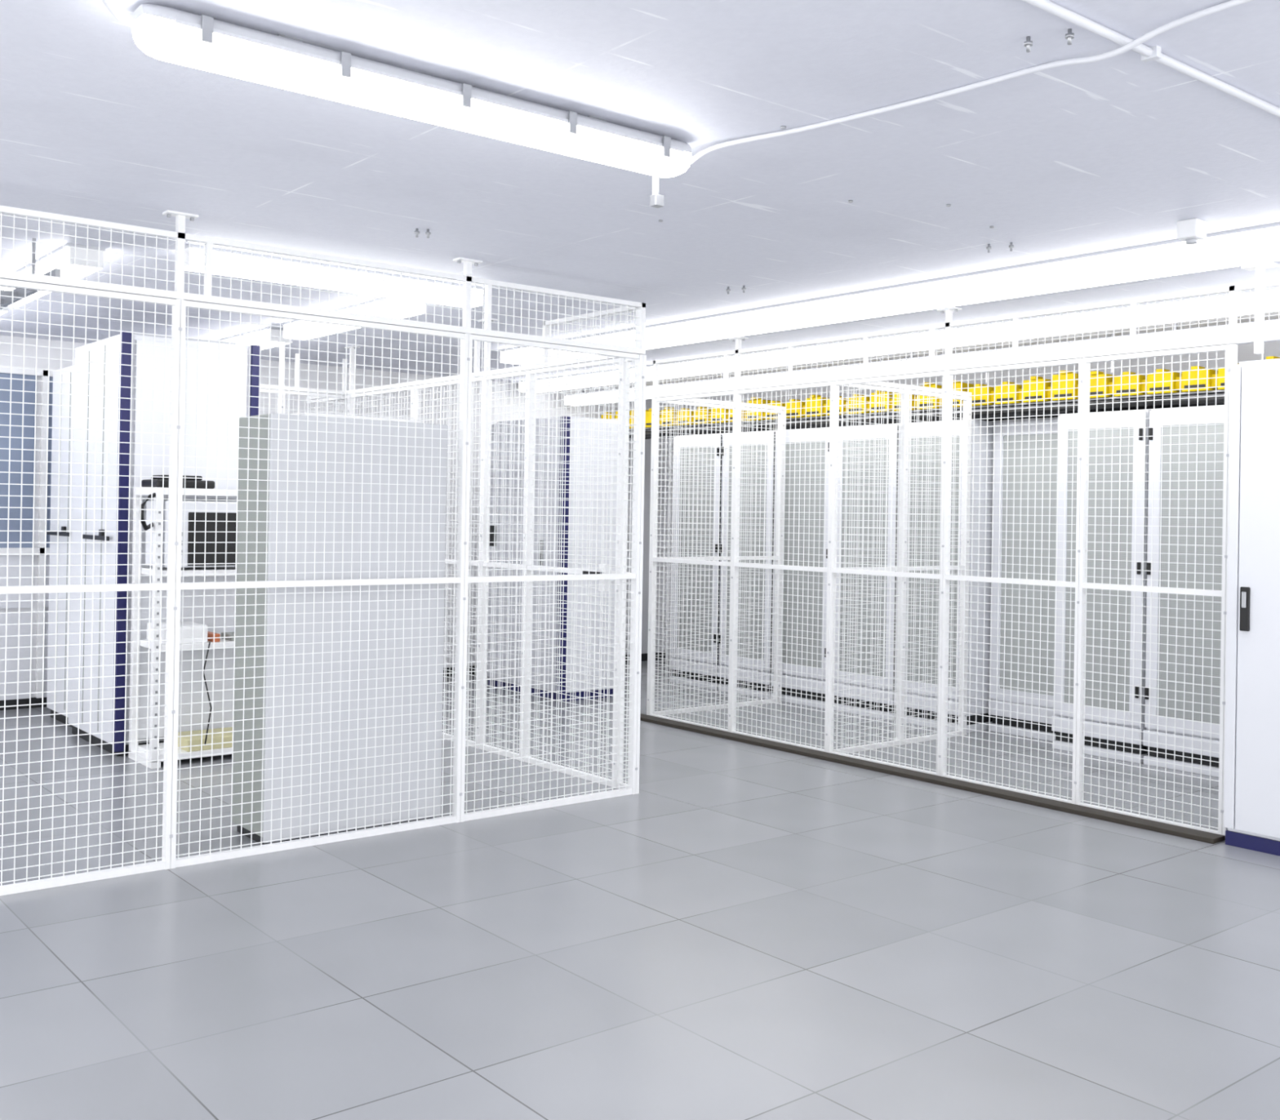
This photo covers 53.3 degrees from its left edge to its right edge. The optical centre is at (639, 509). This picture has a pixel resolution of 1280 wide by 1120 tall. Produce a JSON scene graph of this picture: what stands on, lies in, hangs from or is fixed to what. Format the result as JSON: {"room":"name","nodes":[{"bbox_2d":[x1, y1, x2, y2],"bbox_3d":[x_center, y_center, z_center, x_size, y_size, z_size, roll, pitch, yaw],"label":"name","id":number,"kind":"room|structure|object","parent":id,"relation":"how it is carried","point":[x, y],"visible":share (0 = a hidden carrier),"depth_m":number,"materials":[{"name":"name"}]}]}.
{"room":"server room","nodes":[
{"label":"server room","id":0,"kind":"room"},
{"bbox_2d":[0,335,668,697],"bbox_3d":[-3.595,0.108,9.293,10.050,2.536,0.100,1,0,-39],"label":"wall","id":1,"kind":"structure","parent":0,"point":[5,348],"depth_m":10.83,"materials":[{"name":"paint"}]},
{"bbox_2d":[0,364,55,700],"bbox_3d":[-5.193,0.143,7.897,4.690,2.260,0.049,1,0,-39],"label":"window","id":2,"kind":"structure","parent":1,"relation":"in","point":[5,372],"depth_m":8.69,"materials":[{"name":"white paint"}]},
{"bbox_2d":[0,652,665,710],"bbox_3d":[-3.618,1.340,9.213,9.950,0.070,0.015,1,0,-39],"label":"baseboard","id":3,"kind":"structure","parent":1,"relation":"attached to","point":[644,656],"depth_m":8.77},
{"bbox_2d":[0,659,1279,1119],"bbox_3d":[-0.140,1.468,4.931,9.950,0.100,11.050,1,0,-39],"label":"floor","id":4,"kind":"structure","parent":0,"point":[750,932],"depth_m":4.11,"materials":[{"name":"tile"}]},
{"bbox_2d":[46,364,75,727],"bbox_3d":[-3.411,0.225,8.375,0.760,2.300,0.658,1,0,-39],"label":"rack","id":5,"kind":"object","parent":4,"relation":"on","point":[65,433],"visible":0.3,"depth_m":8.21,"materials":[{"name":"white metal"}]},
{"bbox_2d":[67,332,259,755],"bbox_3d":[-2.892,0.191,7.689,0.820,2.380,0.938,1,0,-39],"label":"rack","id":6,"kind":"object","parent":4,"relation":"on","point":[114,347],"visible":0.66,"depth_m":7.35,"materials":[{"name":"white metal"}]},
{"bbox_2d":[128,475,236,768],"bbox_3d":[-2.483,0.601,7.112,0.742,1.570,0.414,1,0,-39],"label":"equipment rack","id":7,"kind":"object","parent":4,"relation":"on","point":[145,526],"visible":0.45,"depth_m":7.07,"materials":[{"name":"metal"}]},
{"bbox_2d":[259,341,342,414],"bbox_3d":[-2.478,0.124,8.655,0.941,2.536,0.060,1,0,-39],"label":"mesh fence","id":8,"kind":"object","parent":4,"relation":"on","point":[282,392],"visible":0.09,"depth_m":8.71,"materials":[{"name":"white metal"}]},
{"bbox_2d":[0,204,646,895],"bbox_3d":[-1.783,0.121,4.967,4.607,2.536,0.060,1,0,-39],"label":"mesh fence","id":9,"kind":"object","parent":4,"relation":"on","point":[179,300],"visible":1,"depth_m":5.29,"materials":[{"name":"white metal"}]},
{"bbox_2d":[231,412,447,844],"bbox_3d":[-1.317,0.498,5.649,0.839,1.805,0.355,1,0,-39],"label":"storage cabinet","id":10,"kind":"object","parent":4,"relation":"on","point":[243,421],"visible":0.84,"depth_m":5.47,"materials":[{"name":"metal"}]},
{"bbox_2d":[306,306,638,788],"bbox_3d":[-1.267,0.142,7.927,0.120,2.536,3.902,1,0,-39],"label":"mesh fence","id":11,"kind":"object","parent":4,"relation":"on","point":[420,384],"visible":0.56,"depth_m":7.17,"materials":[{"name":"white metal"}]},
{"bbox_2d":[487,416,625,701],"bbox_3d":[-0.660,0.367,10.034,0.635,2.122,1.027,1,0,-39],"label":"tall cabinet","id":12,"kind":"object","parent":4,"relation":"on","point":[537,420],"visible":0.48,"depth_m":9.67,"materials":[{"name":"white metal"}]},
{"bbox_2d":[669,433,725,689],"bbox_3d":[0.823,0.426,10.761,0.994,2.060,0.580,1,0,-39],"label":"rack","id":13,"kind":"object","parent":4,"relation":"on","point":[694,476],"visible":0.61,"depth_m":10.44,"materials":[{"name":"white metal"}]},
{"bbox_2d":[652,397,785,715],"bbox_3d":[0.571,0.331,9.241,1.281,2.230,0.046,1,0,-39],"label":"mesh fence","id":14,"kind":"object","parent":4,"relation":"on","point":[782,446],"visible":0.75,"depth_m":9.36,"materials":[{"name":"white metal"}]},
{"bbox_2d":[717,431,777,698],"bbox_3d":[1.202,0.431,10.295,0.994,2.060,0.580,1,0,-39],"label":"rack","id":15,"kind":"object","parent":4,"relation":"on","point":[754,480],"visible":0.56,"depth_m":9.94,"materials":[{"name":"white metal"}]},
{"bbox_2d":[629,395,1224,439],"bbox_3d":[2.068,-0.625,8.760,0.299,0.062,6.842,1,0,-39],"label":"cable tray","id":16,"kind":"object","parent":15,"relation":"on","point":[1211,400],"visible":0.45,"depth_m":8.24,"materials":[{"name":"black plastic"}]},
{"bbox_2d":[771,427,829,708],"bbox_3d":[1.580,0.436,9.830,0.994,2.060,0.580,1,0,-39],"label":"rack","id":17,"kind":"object","parent":4,"relation":"on","point":[813,452],"visible":0.34,"depth_m":9.50,"materials":[{"name":"white metal"}]},
{"bbox_2d":[834,423,900,720],"bbox_3d":[1.958,0.440,9.364,0.994,2.060,0.580,1,0,-39],"label":"rack","id":18,"kind":"object","parent":4,"relation":"on","point":[877,517],"visible":0.25,"depth_m":9.04,"materials":[{"name":"white metal"}]},
{"bbox_2d":[833,381,972,753],"bbox_3d":[1.639,0.344,7.923,1.271,2.230,0.046,1,0,-39],"label":"mesh fence","id":19,"kind":"object","parent":4,"relation":"on","point":[939,393],"visible":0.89,"depth_m":7.90,"materials":[{"name":"white metal"}]},
{"bbox_2d":[640,713,1225,844],"bbox_3d":[1.287,1.440,7.224,0.180,0.022,4.090,1,0,-39],"label":"trim","id":20,"kind":"structure","parent":4,"relation":"on","point":[1167,828],"depth_m":6.65,"materials":[{"name":"grey metal"}]},
{"bbox_2d":[894,419,993,733],"bbox_3d":[2.337,0.445,8.899,0.994,2.060,0.580,1,0,-39],"label":"rack","id":21,"kind":"object","parent":4,"relation":"on","point":[977,423],"visible":0.31,"depth_m":8.52,"materials":[{"name":"white metal"}]},
{"bbox_2d":[646,262,1279,835],"bbox_3d":[1.721,0.188,6.785,0.080,2.536,5.200,1,0,-39],"label":"mesh fence","id":22,"kind":"object","parent":4,"relation":"on","point":[1084,359],"visible":0.91,"depth_m":6.85,"materials":[{"name":"white metal"}]},
{"bbox_2d":[988,417,1057,741],"bbox_3d":[2.810,0.451,8.491,0.774,2.060,0.590,1,0,-39],"label":"rack","id":23,"kind":"object","parent":4,"relation":"on","point":[1046,426],"visible":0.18,"depth_m":8.29,"materials":[{"name":"white metal"}]},
{"bbox_2d":[1051,409,1151,763],"bbox_3d":[3.112,0.454,7.944,0.994,2.060,0.580,1,0,-39],"label":"rack","id":24,"kind":"object","parent":4,"relation":"on","point":[1141,414],"visible":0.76,"depth_m":7.59,"materials":[{"name":"white metal"}]},
{"bbox_2d":[1142,405,1224,777],"bbox_3d":[3.491,0.459,7.479,0.994,2.060,0.580,1,0,-39],"label":"rack","id":25,"kind":"object","parent":4,"relation":"on","point":[1220,409],"visible":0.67,"depth_m":7.22,"materials":[{"name":"white metal"}]},
{"bbox_2d":[1223,358,1279,856],"bbox_3d":[3.198,0.421,5.599,1.040,2.112,0.773,1,0,-39],"label":"tall cabinet","id":26,"kind":"object","parent":4,"relation":"on","point":[1251,791],"visible":1,"depth_m":5.49,"materials":[{"name":"white metal"}]},
{"bbox_2d":[0,0,1279,391],"bbox_3d":[-0.095,-1.178,4.941,9.950,0.120,11.050,1,0,-39],"label":"ceiling","id":27,"kind":"structure","parent":0,"point":[1113,153],"depth_m":4.05,"materials":[{"name":"paint"}]},
{"bbox_2d":[0,306,8,315],"bbox_3d":[-3.970,-1.129,7.495,0.156,0.090,1.500,1,0,-39],"label":"light","id":28,"kind":"object","parent":27,"relation":"attached to","point":[3,310],"visible":0.33,"depth_m":6.95,"materials":[{"name":"white plastic"}]},
{"bbox_2d":[0,238,60,309],"bbox_3d":[-3.658,-1.054,6.524,0.322,0.236,3.800,1,0,-39],"label":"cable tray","id":29,"kind":"object","parent":27,"relation":"attached to","point":[5,301],"visible":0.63,"depth_m":5.53,"materials":[{"name":"metal"}]},
{"bbox_2d":[8,290,51,307],"bbox_3d":[-3.126,-1.118,6.529,0.049,0.090,0.662,1,0,-39],"label":"light","id":30,"kind":"object","parent":27,"relation":"attached to","point":[41,293],"depth_m":6.50,"materials":[{"name":"white plastic"}]},
{"bbox_2d":[16,243,105,279],"bbox_3d":[-2.446,-1.111,5.516,0.271,0.090,0.839,1,0,-39],"label":"light","id":31,"kind":"object","parent":27,"relation":"attached to","point":[69,262],"depth_m":5.64,"materials":[{"name":"white plastic"}]},
{"bbox_2d":[102,0,134,26],"bbox_3d":[-0.633,-1.110,2.022,0.137,0.060,1.996,1,0,-35],"label":"cable","id":32,"kind":"object","parent":27,"relation":"attached to","point":[108,4],"visible":1,"depth_m":2.84,"materials":[{"name":"white plastic"}]},
{"bbox_2d":[216,326,291,350],"bbox_3d":[-2.737,-1.104,8.625,0.156,0.090,1.500,1,0,-39],"label":"light","id":33,"kind":"object","parent":27,"relation":"attached to","point":[245,338],"visible":0.3,"depth_m":8.14,"materials":[{"name":"white plastic"}]},
{"bbox_2d":[282,320,360,340],"bbox_3d":[-1.999,-1.096,7.509,0.402,0.090,0.762,1,0,-39],"label":"light","id":34,"kind":"object","parent":27,"relation":"attached to","point":[295,333],"depth_m":7.62,"materials":[{"name":"white plastic"}]},
{"bbox_2d":[184,244,484,307],"bbox_3d":[-1.418,-1.091,6.051,1.500,0.090,0.156,1,0,-39],"label":"light","id":35,"kind":"object","parent":27,"relation":"attached to","point":[193,258],"visible":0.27,"depth_m":5.95,"materials":[{"name":"white plastic"}]},
{"bbox_2d":[333,297,425,319],"bbox_3d":[-1.283,-1.087,6.627,0.403,0.090,0.582,1,0,-39],"label":"light","id":36,"kind":"object","parent":27,"relation":"attached to","point":[378,302],"depth_m":6.83,"materials":[{"name":"white plastic"}]},
{"bbox_2d":[132,4,691,208],"bbox_3d":[-0.497,-1.038,3.403,1.650,0.185,0.171,1,0,-39],"label":"ceiling light fixture","id":37,"kind":"object","parent":27,"relation":"attached to","point":[165,33],"depth_m":3.23,"materials":[{"name":"white plastic"}]},
{"bbox_2d":[536,368,618,393],"bbox_3d":[-0.539,-1.060,10.205,0.675,0.090,1.978,1,0,-39],"label":"light","id":38,"kind":"object","parent":27,"relation":"attached to","point":[602,374],"depth_m":10.45,"materials":[{"name":"white plastic"}]},
{"bbox_2d":[564,387,617,405],"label":"light","id":39,"kind":"object","parent":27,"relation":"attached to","point":[602,393],"depth_m":11.11,"materials":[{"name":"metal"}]},
{"bbox_2d":[657,377,723,393],"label":"light","id":40,"kind":"object","parent":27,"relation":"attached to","point":[716,384],"depth_m":10.06,"materials":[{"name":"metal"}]},
{"bbox_2d":[657,355,724,379],"bbox_3d":[0.347,-1.049,9.123,0.661,0.090,1.409,1,0,-39],"label":"light","id":41,"kind":"object","parent":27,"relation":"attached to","point":[684,364],"depth_m":9.37,"materials":[{"name":"white plastic"}]},
{"bbox_2d":[413,28,1074,293],"bbox_3d":[0.735,-1.088,4.656,1.939,0.035,3.002,1,0,-39],"label":"bolts","id":42,"kind":"object","parent":27,"relation":"attached to","point":[1069,36],"depth_m":3.72,"materials":[{"name":"grey metal"}]},
{"bbox_2d":[740,371,787,385],"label":"light","id":43,"kind":"object","parent":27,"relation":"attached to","point":[756,380],"depth_m":9.44,"materials":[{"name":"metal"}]},
{"bbox_2d":[741,347,788,370],"bbox_3d":[0.823,-1.044,8.538,0.664,0.090,1.083,1,0,-39],"label":"light","id":44,"kind":"object","parent":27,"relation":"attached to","point":[782,352],"depth_m":8.77,"materials":[{"name":"white plastic"}]},
{"bbox_2d":[792,363,862,380],"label":"light","id":45,"kind":"object","parent":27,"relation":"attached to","point":[844,371],"depth_m":8.94,"materials":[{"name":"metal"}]},
{"bbox_2d":[792,337,863,364],"bbox_3d":[1.179,-1.039,8.100,0.663,0.090,1.191,1,0,-39],"label":"light","id":46,"kind":"object","parent":27,"relation":"attached to","point":[855,344],"depth_m":8.32,"materials":[{"name":"white plastic"}]},
{"bbox_2d":[498,222,1279,365],"bbox_3d":[1.389,-1.043,6.245,0.276,0.090,7.200,1,0,-39],"label":"light","id":47,"kind":"object","parent":27,"relation":"attached to","point":[1258,244],"visible":0.88,"depth_m":5.90,"materials":[{"name":"white plastic"}]},
{"bbox_2d":[867,351,928,373],"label":"light","id":48,"kind":"object","parent":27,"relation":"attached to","point":[883,367],"depth_m":8.45,"materials":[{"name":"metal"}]},
{"bbox_2d":[868,329,928,356],"bbox_3d":[1.538,-1.035,7.658,0.661,0.090,0.994,1,0,-39],"label":"light","id":49,"kind":"object","parent":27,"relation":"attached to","point":[917,335],"depth_m":7.86,"materials":[{"name":"white plastic"}]},
{"bbox_2d":[600,317,1279,431],"bbox_3d":[1.912,-0.871,8.862,0.180,0.396,7.200,1,0,-39],"label":"cable tray","id":50,"kind":"object","parent":27,"relation":"hanging from","point":[1221,371],"visible":0.43,"depth_m":8.16,"materials":[{"name":"plastic"}]},
{"bbox_2d":[689,0,1254,165],"bbox_3d":[1.073,-1.075,3.018,0.130,0.063,2.589,1,0,-43],"label":"conduit","id":51,"kind":"object","parent":27,"relation":"attached to","point":[1232,3],"visible":0.94,"depth_m":3.27,"materials":[{"name":"white plastic"}]},
{"bbox_2d":[951,346,1012,364],"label":"light","id":52,"kind":"object","parent":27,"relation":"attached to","point":[985,357],"depth_m":7.93,"materials":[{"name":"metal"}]},
{"bbox_2d":[952,319,1013,346],"bbox_3d":[1.923,-1.030,7.185,0.664,0.090,0.863,1,0,-39],"label":"light","id":53,"kind":"object","parent":27,"relation":"attached to","point":[965,330],"depth_m":7.39,"materials":[{"name":"white plastic"}]},
{"bbox_2d":[1017,334,1129,358],"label":"light","id":54,"kind":"object","parent":27,"relation":"attached to","point":[1097,345],"depth_m":7.45,"materials":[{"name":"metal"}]},
{"bbox_2d":[1017,304,1130,339],"bbox_3d":[2.276,-1.026,6.750,0.664,0.090,1.060,1,0,-39],"label":"light","id":55,"kind":"object","parent":27,"relation":"attached to","point":[1088,315],"depth_m":6.92,"materials":[{"name":"white plastic"}]},
{"bbox_2d":[1022,0,1279,117],"bbox_3d":[1.441,-1.086,3.232,3.380,0.026,0.040,1,0,-39],"label":"conduit","id":56,"kind":"object","parent":27,"relation":"attached to","point":[1148,54],"depth_m":3.04,"materials":[{"name":"white plastic"}]},
{"bbox_2d":[1135,322,1228,346],"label":"light","id":57,"kind":"object","parent":27,"relation":"attached to","point":[1220,334],"depth_m":6.94,"materials":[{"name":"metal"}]},
{"bbox_2d":[1136,292,1229,326],"bbox_3d":[2.657,-1.021,6.282,0.664,0.090,0.808,1,0,-39],"label":"light","id":58,"kind":"object","parent":27,"relation":"attached to","point":[1211,308],"depth_m":6.45,"materials":[{"name":"white plastic"}]},
{"bbox_2d":[1177,217,1206,244],"bbox_3d":[2.070,-1.039,4.788,0.080,0.085,0.080,1,0,-39],"label":"smoke detector","id":59,"kind":"object","parent":27,"relation":"attached to","point":[1189,231],"visible":1,"depth_m":4.76,"materials":[{"name":"white plastic"}]},
{"bbox_2d":[1236,321,1254,337],"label":"light","id":60,"kind":"object","parent":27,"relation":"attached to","point":[1244,331],"depth_m":6.67,"materials":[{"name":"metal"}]},
{"bbox_2d":[1237,288,1254,315],"bbox_3d":[2.861,-1.019,6.031,0.662,0.090,0.390,1,0,-39],"label":"light","id":61,"kind":"object","parent":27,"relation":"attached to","point":[1245,304],"depth_m":6.19,"materials":[{"name":"white plastic"}]},
{"bbox_2d":[1264,285,1279,312],"bbox_3d":[2.938,-1.018,5.935,0.664,0.090,0.362,1,0,-39],"label":"light","id":62,"kind":"object","parent":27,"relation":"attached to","point":[1272,301],"depth_m":6.09,"materials":[{"name":"white plastic"}]},
{"bbox_2d":[1264,319,1279,333],"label":"light","id":63,"kind":"object","parent":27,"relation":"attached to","point":[1273,328],"depth_m":6.56,"materials":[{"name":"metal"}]},
{"bbox_2d":[664,340,1279,658],"bbox_3d":[3.781,0.228,8.105,0.100,2.536,11.050,1,0,-39],"label":"wall","id":64,"kind":"structure","parent":0,"point":[1245,351],"depth_m":9.35,"materials":[{"name":"paint"}]}
]}

